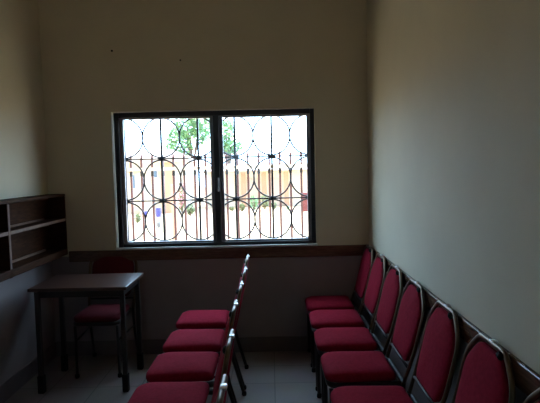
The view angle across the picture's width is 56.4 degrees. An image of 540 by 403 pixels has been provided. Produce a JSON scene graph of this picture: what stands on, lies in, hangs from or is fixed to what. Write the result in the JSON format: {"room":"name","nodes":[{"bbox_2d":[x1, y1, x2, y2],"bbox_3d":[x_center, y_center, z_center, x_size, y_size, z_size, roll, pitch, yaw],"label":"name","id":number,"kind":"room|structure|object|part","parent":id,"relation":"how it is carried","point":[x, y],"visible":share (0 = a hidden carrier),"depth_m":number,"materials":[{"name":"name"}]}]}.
{"room":"waiting room","nodes":[
{"label":"waiting room","id":0,"kind":"room"},
{"bbox_2d":[0,0,55,385],"bbox_3d":[-1.980,-0.070,1.498,0.160,3.200,5.920,-1,4,0],"label":"wall","id":1,"kind":"structure","parent":0,"point":[23,166],"depth_m":3.85,"materials":[{"name":"beige paint"}]},
{"bbox_2d":[0,342,56,402],"bbox_3d":[-1.859,1.460,1.590,0.012,0.130,5.588,-1,4,0],"label":"baseboard","id":2,"kind":"structure","parent":1,"relation":"attached to","point":[13,384],"depth_m":3.80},
{"bbox_2d":[0,194,67,281],"bbox_3d":[-1.814,0.256,3.385,0.151,0.522,1.864,-1,4,0],"label":"bookcase","id":3,"kind":"object","parent":1,"relation":"attached to","point":[33,229],"visible":1,"depth_m":3.88,"materials":[{"name":"brown wood"}]},
{"bbox_3d":[-1.885,0.211,3.841,0.010,0.445,0.909,-1,4,0],"label":"panel","id":4,"kind":"part","parent":3,"relation":"part of","materials":[{"name":"brown wood"}]},
{"bbox_3d":[-1.812,0.185,3.839,0.135,0.022,0.909,-1,4,0],"label":"shelf","id":5,"kind":"part","parent":3,"relation":"part of","materials":[{"name":"brown wood"}]},
{"bbox_2d":[4,351,335,402],"bbox_3d":[-0.495,1.553,1.602,3.055,0.120,5.920,-1,4,0],"label":"floor","id":6,"kind":"structure","parent":0,"point":[272,376],"depth_m":3.83,"materials":[{"name":"grey tile"}]},
{"bbox_2d":[27,273,143,393],"bbox_3d":[-1.358,0.982,3.833,0.700,0.775,0.495,-1,4,0],"label":"desk","id":7,"kind":"object","parent":6,"relation":"on","point":[62,286],"visible":1,"depth_m":3.64,"materials":[{"name":"brown wood"}]},
{"bbox_3d":[-1.661,0.999,3.632,0.033,0.720,0.033,-1,4,0],"label":"leg","id":8,"kind":"part","parent":7,"relation":"part of","materials":[{"name":"brown metal"}]},
{"bbox_3d":[-1.661,0.974,4.037,0.033,0.720,0.033,-1,4,0],"label":"leg","id":9,"kind":"part","parent":7,"relation":"part of","materials":[{"name":"brown metal"}]},
{"bbox_3d":[-1.051,0.985,3.631,0.033,0.720,0.033,-1,4,0],"label":"leg","id":10,"kind":"part","parent":7,"relation":"part of","materials":[{"name":"brown metal"}]},
{"bbox_3d":[-1.051,0.960,4.036,0.033,0.720,0.033,-1,4,0],"label":"leg","id":11,"kind":"part","parent":7,"relation":"part of","materials":[{"name":"brown metal"}]},
{"bbox_2d":[73,257,137,378],"bbox_3d":[-1.340,0.881,4.118,0.421,0.939,0.548,-1,4,0],"label":"banquet chair","id":12,"kind":"object","parent":6,"relation":"on","point":[94,314],"visible":0.74,"depth_m":4.08,"materials":[{"name":"red fabric"}]},
{"bbox_3d":[-1.497,1.162,3.894,0.023,0.406,0.028,-3,4,-26],"label":"leg","id":13,"kind":"part","parent":12,"relation":"part of","materials":[{"name":"brown metal"}]},
{"bbox_3d":[-1.520,1.120,4.308,0.022,0.446,0.118,-2,4,-3],"label":"leg","id":14,"kind":"part","parent":12,"relation":"part of","materials":[{"name":"brown metal"}]},
{"bbox_3d":[-1.340,0.882,4.033,0.361,0.066,0.378,-1,4,0],"label":"seat","id":15,"kind":"part","parent":12,"relation":"part of","materials":[{"name":"red fabric"}]},
{"bbox_3d":[-1.339,0.926,4.062,0.373,0.032,0.422,-1,4,0],"label":"seat frame","id":16,"kind":"part","parent":12,"relation":"part of","materials":[{"name":"red fabric"}]},
{"bbox_3d":[-1.341,0.821,4.275,0.376,0.016,0.016,-1,4,0],"label":"rail","id":17,"kind":"part","parent":12,"relation":"part of","materials":[{"name":"brown metal"}]},
{"bbox_3d":[-1.345,0.618,4.307,0.353,0.370,0.106,-1,4,0],"label":"backrest","id":18,"kind":"part","parent":12,"relation":"part of","materials":[{"name":"red fabric"}]},
{"bbox_3d":[-1.345,0.652,4.300,0.421,0.500,0.142,-1,4,0],"label":"frame","id":19,"kind":"part","parent":12,"relation":"part of","materials":[{"name":"brown metal"}]},
{"bbox_3d":[-1.170,1.155,3.894,0.023,0.406,0.028,0,4,26],"label":"leg","id":20,"kind":"part","parent":12,"relation":"part of","materials":[{"name":"brown metal"}]},
{"bbox_3d":[-1.148,1.111,4.308,0.022,0.446,0.118,-1,4,3],"label":"leg","id":21,"kind":"part","parent":12,"relation":"part of","materials":[{"name":"brown metal"}]},
{"bbox_2d":[128,299,238,402],"bbox_3d":[-0.416,0.966,2.461,0.548,0.939,0.421,-1,4,0],"label":"banquet chair","id":22,"kind":"object","parent":6,"relation":"on","point":[151,392],"visible":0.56,"depth_m":2.44,"materials":[{"name":"red fabric"}]},
{"bbox_3d":[-0.501,0.963,2.461,0.378,0.066,0.361,-1,4,0],"label":"seat","id":23,"kind":"part","parent":22,"relation":"part of","materials":[{"name":"red fabric"}]},
{"bbox_3d":[-0.216,0.711,2.445,0.106,0.370,0.353,-1,4,0],"label":"backrest","id":24,"kind":"part","parent":22,"relation":"part of","materials":[{"name":"red fabric"}]},
{"bbox_3d":[-0.225,0.745,2.447,0.142,0.500,0.421,-1,4,0],"label":"frame","id":25,"kind":"part","parent":22,"relation":"part of","materials":[{"name":"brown metal"}]},
{"bbox_2d":[146,281,243,402],"bbox_3d":[-0.411,0.938,2.890,0.548,0.939,0.421,-1,4,0],"label":"banquet chair","id":26,"kind":"object","parent":6,"relation":"on","point":[169,366],"visible":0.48,"depth_m":2.79,"materials":[{"name":"red fabric"}]},
{"bbox_3d":[-0.496,0.936,2.890,0.378,0.066,0.361,-1,4,0],"label":"seat","id":27,"kind":"part","parent":26,"relation":"part of","materials":[{"name":"red fabric"}]},
{"bbox_3d":[-0.469,0.981,2.893,0.422,0.032,0.373,-1,4,0],"label":"seat frame","id":28,"kind":"part","parent":26,"relation":"part of","materials":[{"name":"red fabric"}]},
{"bbox_3d":[-0.231,1.168,3.092,0.118,0.446,0.022,-2,4,-3],"label":"leg","id":29,"kind":"part","parent":26,"relation":"part of","materials":[{"name":"brown metal"}]},
{"bbox_3d":[-0.220,0.717,2.876,0.142,0.500,0.421,-1,4,0],"label":"frame","id":30,"kind":"part","parent":26,"relation":"part of","materials":[{"name":"brown metal"}]},
{"bbox_2d":[163,266,246,402],"bbox_3d":[-0.411,0.911,3.325,0.548,0.939,0.421,-1,4,0],"label":"banquet chair","id":31,"kind":"object","parent":6,"relation":"on","point":[182,340],"visible":0.56,"depth_m":3.22,"materials":[{"name":"red fabric"}]},
{"bbox_3d":[-0.496,0.908,3.324,0.378,0.066,0.361,-1,4,0],"label":"seat","id":32,"kind":"part","parent":31,"relation":"part of","materials":[{"name":"red fabric"}]},
{"bbox_3d":[-0.231,1.164,3.154,0.118,0.446,0.022,-1,4,3],"label":"leg","id":33,"kind":"part","parent":31,"relation":"part of","materials":[{"name":"brown metal"}]},
{"bbox_3d":[-0.231,1.140,3.526,0.118,0.446,0.022,-2,4,-3],"label":"leg","id":34,"kind":"part","parent":31,"relation":"part of","materials":[{"name":"brown metal"}]},
{"bbox_3d":[-0.220,0.690,3.311,0.142,0.500,0.421,-1,4,0],"label":"frame","id":35,"kind":"part","parent":31,"relation":"part of","materials":[{"name":"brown metal"}]},
{"bbox_2d":[176,255,249,389],"bbox_3d":[-0.416,0.880,3.799,0.548,0.939,0.421,-1,4,0],"label":"banquet chair","id":36,"kind":"object","parent":6,"relation":"on","point":[191,319],"visible":0.37,"depth_m":3.68,"materials":[{"name":"red fabric"}]},
{"bbox_3d":[-0.501,0.878,3.799,0.378,0.066,0.361,-1,4,0],"label":"seat","id":37,"kind":"part","parent":36,"relation":"part of","materials":[{"name":"red fabric"}]},
{"bbox_3d":[-0.236,1.134,3.628,0.118,0.446,0.022,-1,4,3],"label":"leg","id":38,"kind":"part","parent":36,"relation":"part of","materials":[{"name":"brown metal"}]},
{"bbox_3d":[-0.236,1.110,4.000,0.118,0.446,0.022,-2,4,-3],"label":"leg","id":39,"kind":"part","parent":36,"relation":"part of","materials":[{"name":"brown metal"}]},
{"bbox_2d":[213,374,227,402],"bbox_3d":[-0.391,1.024,1.538,0.548,0.939,0.421,-1,4,0],"label":"banquet chair","id":40,"kind":"object","parent":6,"relation":"on","point":[220,397],"visible":1,"depth_m":1.50,"materials":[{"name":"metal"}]},
{"bbox_3d":[-0.191,0.769,1.522,0.106,0.370,0.353,-1,4,0],"label":"backrest","id":41,"kind":"part","parent":40,"relation":"part of","materials":[{"name":"red fabric"}]},
{"bbox_2d":[211,329,234,402],"bbox_3d":[-0.401,0.995,1.997,0.548,0.939,0.421,-1,4,0],"label":"banquet chair","id":42,"kind":"object","parent":6,"relation":"on","point":[226,358],"visible":0.7,"depth_m":1.86,"materials":[{"name":"red fabric"}]},
{"bbox_3d":[-0.201,0.740,1.981,0.106,0.370,0.353,-1,4,0],"label":"backrest","id":43,"kind":"part","parent":42,"relation":"part of","materials":[{"name":"red fabric"}]},
{"bbox_3d":[-0.209,0.774,1.983,0.142,0.500,0.421,-1,4,0],"label":"frame","id":44,"kind":"part","parent":42,"relation":"part of","materials":[{"name":"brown metal"}]},
{"bbox_2d":[305,244,373,366],"bbox_3d":[0.569,0.835,4.157,0.548,0.939,0.421,-1,4,0],"label":"banquet chair","id":45,"kind":"object","parent":6,"relation":"on","point":[334,302],"visible":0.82,"depth_m":4.06,"materials":[{"name":"red fabric"}]},
{"bbox_3d":[0.334,1.092,4.337,0.028,0.406,0.023,-3,4,-26],"label":"leg","id":46,"kind":"part","parent":45,"relation":"part of","materials":[{"name":"brown metal"}]},
{"bbox_3d":[0.334,1.113,4.011,0.028,0.406,0.023,0,4,26],"label":"leg","id":47,"kind":"part","parent":45,"relation":"part of","materials":[{"name":"brown metal"}]},
{"bbox_3d":[0.484,0.833,4.156,0.378,0.066,0.361,-1,4,0],"label":"seat","id":48,"kind":"part","parent":45,"relation":"part of","materials":[{"name":"red fabric"}]},
{"bbox_3d":[0.511,0.878,4.159,0.422,0.032,0.373,-1,4,0],"label":"seat frame","id":49,"kind":"part","parent":45,"relation":"part of","materials":[{"name":"red fabric"}]},
{"bbox_3d":[0.760,0.614,4.143,0.142,0.500,0.421,-1,4,0],"label":"frame","id":50,"kind":"part","parent":45,"relation":"part of","materials":[{"name":"brown metal"}]},
{"bbox_3d":[0.768,0.581,4.140,0.106,0.370,0.353,-1,4,0],"label":"backrest","id":51,"kind":"part","parent":45,"relation":"part of","materials":[{"name":"red fabric"}]},
{"bbox_2d":[309,253,385,390],"bbox_3d":[0.569,0.863,3.727,0.548,0.939,0.421,-1,4,0],"label":"banquet chair","id":52,"kind":"object","parent":6,"relation":"on","point":[318,319],"visible":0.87,"depth_m":3.63,"materials":[{"name":"red fabric"}]},
{"bbox_3d":[0.334,1.120,3.907,0.028,0.406,0.023,-3,4,-26],"label":"leg","id":53,"kind":"part","parent":52,"relation":"part of","materials":[{"name":"brown metal"}]},
{"bbox_3d":[0.334,1.140,3.581,0.028,0.406,0.023,0,4,26],"label":"leg","id":54,"kind":"part","parent":52,"relation":"part of","materials":[{"name":"brown metal"}]},
{"bbox_3d":[0.484,0.860,3.727,0.378,0.066,0.361,-1,4,0],"label":"seat","id":55,"kind":"part","parent":52,"relation":"part of","materials":[{"name":"red fabric"}]},
{"bbox_3d":[0.511,0.905,3.730,0.422,0.032,0.373,-1,4,0],"label":"seat frame","id":56,"kind":"part","parent":52,"relation":"part of","materials":[{"name":"red fabric"}]},
{"bbox_3d":[0.728,0.809,3.724,0.016,0.016,0.376,-1,4,0],"label":"rail","id":57,"kind":"part","parent":52,"relation":"part of","materials":[{"name":"brown metal"}]},
{"bbox_3d":[0.760,0.641,3.713,0.142,0.500,0.421,-1,4,0],"label":"frame","id":58,"kind":"part","parent":52,"relation":"part of","materials":[{"name":"brown metal"}]},
{"bbox_3d":[0.768,0.608,3.711,0.106,0.370,0.353,-1,4,0],"label":"backrest","id":59,"kind":"part","parent":52,"relation":"part of","materials":[{"name":"red fabric"}]},
{"bbox_2d":[314,264,402,402],"bbox_3d":[0.569,0.891,3.288,0.548,0.939,0.421,-1,4,0],"label":"banquet chair","id":60,"kind":"object","parent":6,"relation":"on","point":[334,338],"visible":0.91,"depth_m":3.19,"materials":[{"name":"red fabric"}]},
{"bbox_3d":[0.334,1.148,3.468,0.028,0.406,0.023,-3,4,-26],"label":"leg","id":61,"kind":"part","parent":60,"relation":"part of","materials":[{"name":"brown metal"}]},
{"bbox_3d":[0.334,1.168,3.142,0.028,0.406,0.023,0,4,26],"label":"leg","id":62,"kind":"part","parent":60,"relation":"part of","materials":[{"name":"brown metal"}]},
{"bbox_3d":[0.484,0.888,3.288,0.378,0.066,0.361,-1,4,0],"label":"seat","id":63,"kind":"part","parent":60,"relation":"part of","materials":[{"name":"red fabric"}]},
{"bbox_3d":[0.511,0.933,3.291,0.422,0.032,0.373,-1,4,0],"label":"seat frame","id":64,"kind":"part","parent":60,"relation":"part of","materials":[{"name":"brown metal"}]},
{"bbox_3d":[0.728,0.837,3.285,0.016,0.016,0.376,-1,4,0],"label":"rail","id":65,"kind":"part","parent":60,"relation":"part of","materials":[{"name":"brown metal"}]},
{"bbox_3d":[0.760,0.669,3.274,0.142,0.500,0.421,-1,4,0],"label":"frame","id":66,"kind":"part","parent":60,"relation":"part of","materials":[{"name":"brown metal"}]},
{"bbox_3d":[0.768,0.636,3.272,0.106,0.370,0.353,-1,4,0],"label":"backrest","id":67,"kind":"part","parent":60,"relation":"part of","materials":[{"name":"red fabric"}]},
{"bbox_2d":[321,279,425,402],"bbox_3d":[0.569,0.919,2.839,0.548,0.939,0.421,-1,4,0],"label":"banquet chair","id":68,"kind":"object","parent":6,"relation":"on","point":[345,368],"visible":0.99,"depth_m":2.73,"materials":[{"name":"red fabric"}]},
{"bbox_3d":[0.334,1.176,3.019,0.028,0.406,0.023,-3,4,-26],"label":"leg","id":69,"kind":"part","parent":68,"relation":"part of","materials":[{"name":"brown metal"}]},
{"bbox_3d":[0.334,1.197,2.693,0.028,0.406,0.023,0,4,26],"label":"leg","id":70,"kind":"part","parent":68,"relation":"part of","materials":[{"name":"brown metal"}]},
{"bbox_3d":[0.484,0.917,2.839,0.378,0.066,0.361,-1,4,0],"label":"seat","id":71,"kind":"part","parent":68,"relation":"part of","materials":[{"name":"red fabric"}]},
{"bbox_3d":[0.511,0.962,2.842,0.422,0.032,0.373,-1,4,0],"label":"seat frame","id":72,"kind":"part","parent":68,"relation":"part of","materials":[{"name":"red fabric"}]},
{"bbox_3d":[0.728,0.865,2.836,0.016,0.016,0.376,-1,4,0],"label":"rail","id":73,"kind":"part","parent":68,"relation":"part of","materials":[{"name":"brown metal"}]},
{"bbox_3d":[0.760,0.698,2.825,0.142,0.500,0.421,-1,4,0],"label":"frame","id":74,"kind":"part","parent":68,"relation":"part of","materials":[{"name":"brown metal"}]},
{"bbox_3d":[0.768,0.665,2.823,0.106,0.370,0.353,-1,4,0],"label":"backrest","id":75,"kind":"part","parent":68,"relation":"part of","materials":[{"name":"red fabric"}]},
{"bbox_2d":[330,300,459,402],"bbox_3d":[0.569,0.950,2.360,0.548,0.939,0.421,-1,4,0],"label":"banquet chair","id":76,"kind":"object","parent":6,"relation":"on","point":[434,369],"visible":1,"depth_m":2.33,"materials":[{"name":"red fabric"}]},
{"bbox_3d":[0.484,0.947,2.360,0.378,0.066,0.361,-1,4,0],"label":"seat","id":77,"kind":"part","parent":76,"relation":"part of","materials":[{"name":"red fabric"}]},
{"bbox_3d":[0.511,0.993,2.363,0.422,0.032,0.373,-1,4,0],"label":"seat frame","id":78,"kind":"part","parent":76,"relation":"part of","materials":[{"name":"brown metal"}]},
{"bbox_3d":[0.728,0.896,2.357,0.016,0.016,0.376,-1,4,0],"label":"rail","id":79,"kind":"part","parent":76,"relation":"part of","materials":[{"name":"brown metal"}]},
{"bbox_3d":[0.760,0.729,2.346,0.142,0.500,0.421,-1,4,0],"label":"frame","id":80,"kind":"part","parent":76,"relation":"part of","materials":[{"name":"brown metal"}]},
{"bbox_3d":[0.768,0.695,2.344,0.106,0.370,0.353,-1,4,0],"label":"backrest","id":81,"kind":"part","parent":76,"relation":"part of","materials":[{"name":"red fabric"}]},
{"bbox_2d":[451,333,515,402],"bbox_3d":[0.569,0.981,1.876,0.548,0.939,0.421,-1,4,0],"label":"banquet chair","id":82,"kind":"object","parent":6,"relation":"on","point":[485,375],"visible":1,"depth_m":1.83,"materials":[{"name":"red fabric"}]},
{"bbox_2d":[524,387,539,402],"bbox_3d":[0.569,1.010,1.407,0.548,0.939,0.421,-1,4,0],"label":"banquet chair","id":83,"kind":"object","parent":6,"relation":"on","point":[533,397],"visible":1,"depth_m":1.53,"materials":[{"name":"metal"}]},
{"bbox_2d":[38,0,369,348],"bbox_3d":[-0.533,-0.286,4.371,2.735,3.200,0.160,-1,4,0],"label":"wall","id":84,"kind":"structure","parent":0,"point":[233,54],"depth_m":4.25,"materials":[{"name":"beige paint"}]},
{"bbox_2d":[124,118,212,241],"bbox_3d":[-0.889,-0.186,4.437,0.748,1.065,0.028,-1,4,0],"label":"window grille","id":85,"kind":"object","parent":84,"relation":"in","point":[198,158],"depth_m":4.43,"materials":[{"name":"black metal"}]},
{"bbox_2d":[56,336,307,355],"bbox_3d":[-0.498,1.251,4.382,2.711,0.130,0.012,-1,4,0],"label":"baseboard","id":86,"kind":"structure","parent":84,"relation":"attached to","point":[277,343],"depth_m":4.38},
{"bbox_2d":[113,108,315,247],"bbox_3d":[-0.468,-0.198,4.340,1.708,1.154,0.096,-1,4,0],"label":"window","id":87,"kind":"structure","parent":84,"relation":"in","point":[215,117],"depth_m":4.33,"materials":[{"name":"black paint"}]},
{"bbox_3d":[-0.878,-0.182,4.356,0.803,1.084,0.027,-1,4,0],"label":"sash","id":88,"kind":"part","parent":87,"relation":"part of","materials":[{"name":"metal"}]},
{"bbox_3d":[-0.039,-0.201,4.354,0.779,1.084,0.027,-1,4,0],"label":"sash","id":89,"kind":"part","parent":87,"relation":"part of","materials":[{"name":"metal"}]},
{"bbox_2d":[116,243,317,249],"bbox_3d":[-0.458,0.388,4.350,1.735,0.017,0.057,-1,4,0],"label":"sill","id":90,"kind":"structure","parent":84,"relation":"attached to","point":[303,244],"depth_m":4.32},
{"bbox_2d":[69,244,368,261],"bbox_3d":[-0.436,0.445,4.326,2.575,0.093,0.022,-1,4,0],"label":"trim","id":91,"kind":"structure","parent":84,"relation":"attached to","point":[323,250],"depth_m":4.32,"materials":[{"name":"red wood"}]},
{"bbox_2d":[223,116,307,238],"bbox_3d":[-0.039,-0.206,4.436,0.726,1.065,0.028,-1,4,0],"label":"window grille","id":92,"kind":"object","parent":84,"relation":"in","point":[270,156],"depth_m":4.43,"materials":[{"name":"black metal"}]},
{"bbox_2d":[366,0,539,402],"bbox_3d":[0.914,-0.136,1.494,0.160,3.200,5.920,-1,4,0],"label":"wall","id":93,"kind":"structure","parent":0,"point":[453,86],"depth_m":2.19,"materials":[{"name":"beige paint"}]},
{"bbox_2d":[367,247,539,402],"bbox_3d":[0.842,0.594,1.530,0.018,0.093,5.578,-1,4,0],"label":"trim","id":94,"kind":"structure","parent":93,"relation":"attached to","point":[527,380],"depth_m":1.99,"materials":[{"name":"red wood"}]},
{"label":"outside","id":95,"kind":"structure","parent":0,"visible":0},
{"bbox_2d":[129,187,307,240],"bbox_3d":[0.049,0.948,19.399,80.000,0.200,90.000,-1,4,0],"label":"terrain","id":96,"kind":"structure","parent":95,"point":[265,225],"depth_m":19.61,"materials":[{"name":"white"}]},
{"bbox_2d":[134,214,141,222],"bbox_3d":[-5.422,0.692,20.642,0.347,0.412,0.350,2,5,44],"label":"shrub","id":97,"kind":"object","parent":96,"relation":"on","point":[138,219],"visible":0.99,"depth_m":20.58,"materials":[{"name":"green plant"}]},
{"bbox_2d":[155,208,160,216],"bbox_3d":[-5.180,0.505,23.375,0.267,0.416,0.267,-1,4,0],"label":"drum","id":98,"kind":"object","parent":96,"relation":"on","point":[157,210],"visible":0.99,"depth_m":23.27,"materials":[{"name":"blue plastic"}]},
{"bbox_2d":[156,220,160,227],"bbox_3d":[-4.152,0.854,18.806,0.176,0.328,0.165,-1,4,0],"label":"stone","id":99,"kind":"object","parent":96,"relation":"on","point":[158,223],"visible":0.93,"depth_m":18.75,"materials":[{"name":"white stone"}]},
{"bbox_2d":[126,150,201,214],"bbox_3d":[-7.489,-1.108,27.234,7.000,3.250,4.900,-1,4,0],"label":"house","id":100,"kind":"structure","parent":96,"relation":"on","point":[178,162],"depth_m":25.28,"materials":[{"name":"white paint"}]},
{"bbox_2d":[171,185,178,240],"bbox_3d":[-1.878,0.578,10.012,0.110,1.820,0.110,-1,4,0],"label":"post","id":101,"kind":"object","parent":96,"relation":"on","point":[172,206],"visible":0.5,"depth_m":9.94,"materials":[{"name":"white"}]},
{"bbox_2d":[177,180,183,212],"bbox_3d":[-4.102,-0.145,23.321,0.462,1.674,0.497,-1,4,0],"label":"shrub","id":102,"kind":"object","parent":96,"relation":"on","point":[179,191],"visible":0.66,"depth_m":23.27,"materials":[{"name":"green plant"}]},
{"bbox_2d":[165,118,209,156],"bbox_3d":[-5.217,-3.090,33.583,3.549,6.309,2.396,-1,4,0],"label":"tree","id":103,"kind":"object","parent":96,"relation":"on","point":[189,133],"visible":0.55,"depth_m":33.16,"materials":[{"name":"green plant"}]},
{"bbox_2d":[187,204,194,215],"bbox_3d":[-3.697,0.377,23.378,0.526,0.614,0.540,-1,4,0],"label":"shrub","id":104,"kind":"object","parent":96,"relation":"on","point":[191,210],"visible":0.8,"depth_m":23.30,"materials":[{"name":"green plant"}]},
{"bbox_2d":[127,150,306,241],"bbox_3d":[-0.528,0.567,6.243,4.100,2.360,0.048,-1,4,0],"label":"fence","id":105,"kind":"object","parent":96,"relation":"on","point":[205,167],"visible":0.29,"depth_m":6.19,"materials":[{"name":"red paint"}]},
{"bbox_3d":[-0.551,-0.415,6.165,4.100,0.040,0.018,-1,4,0],"label":"rail","id":106,"kind":"part","parent":105,"relation":"part of","materials":[{"name":"metal"}]},
{"bbox_2d":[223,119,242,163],"bbox_3d":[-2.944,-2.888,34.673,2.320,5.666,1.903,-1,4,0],"label":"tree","id":107,"kind":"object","parent":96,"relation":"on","point":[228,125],"visible":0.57,"depth_m":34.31,"materials":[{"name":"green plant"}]},
{"bbox_2d":[240,203,244,210],"bbox_3d":[-1.400,0.293,25.035,0.383,0.466,0.392,-1,4,0],"label":"shrub","id":108,"kind":"object","parent":96,"relation":"on","point":[242,206],"visible":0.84,"depth_m":24.96,"materials":[{"name":"green plant"}]},
{"bbox_2d":[200,162,306,207],"bbox_3d":[-0.232,-1.061,30.194,7.300,2.450,5.000,-1,4,0],"label":"house","id":109,"kind":"structure","parent":96,"relation":"on","point":[285,175],"depth_m":28.27,"materials":[{"name":"beige paint"}]},
{"bbox_3d":[-0.922,-0.499,28.300,0.560,1.600,0.050,-1,4,0],"label":"door","id":110,"kind":"part","parent":109,"relation":"part of","materials":[{"name":"white"}]},
{"bbox_3d":[0.328,-0.527,28.299,0.560,1.600,0.050,-1,4,0],"label":"door","id":111,"kind":"part","parent":109,"relation":"part of","materials":[{"name":"white"}]},
{"bbox_2d":[250,195,257,210],"bbox_3d":[-0.796,0.067,25.029,0.548,0.888,0.480,-1,4,0],"label":"shrub","id":112,"kind":"object","parent":96,"relation":"on","point":[255,202],"visible":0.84,"depth_m":24.96,"materials":[{"name":"green plant"}]},
{"bbox_2d":[261,194,268,209],"bbox_3d":[-0.238,0.020,25.629,0.537,0.880,0.478,-1,4,0],"label":"shrub","id":113,"kind":"object","parent":96,"relation":"on","point":[262,196],"visible":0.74,"depth_m":25.55,"materials":[{"name":"green plant"}]},
{"bbox_2d":[303,192,307,211],"bbox_3d":[1.785,0.019,24.551,0.400,0.920,0.400,-1,4,0],"label":"gate pillar","id":114,"kind":"structure","parent":96,"relation":"on","point":[305,206],"depth_m":24.36,"materials":[{"name":"red paint"}]}
]}

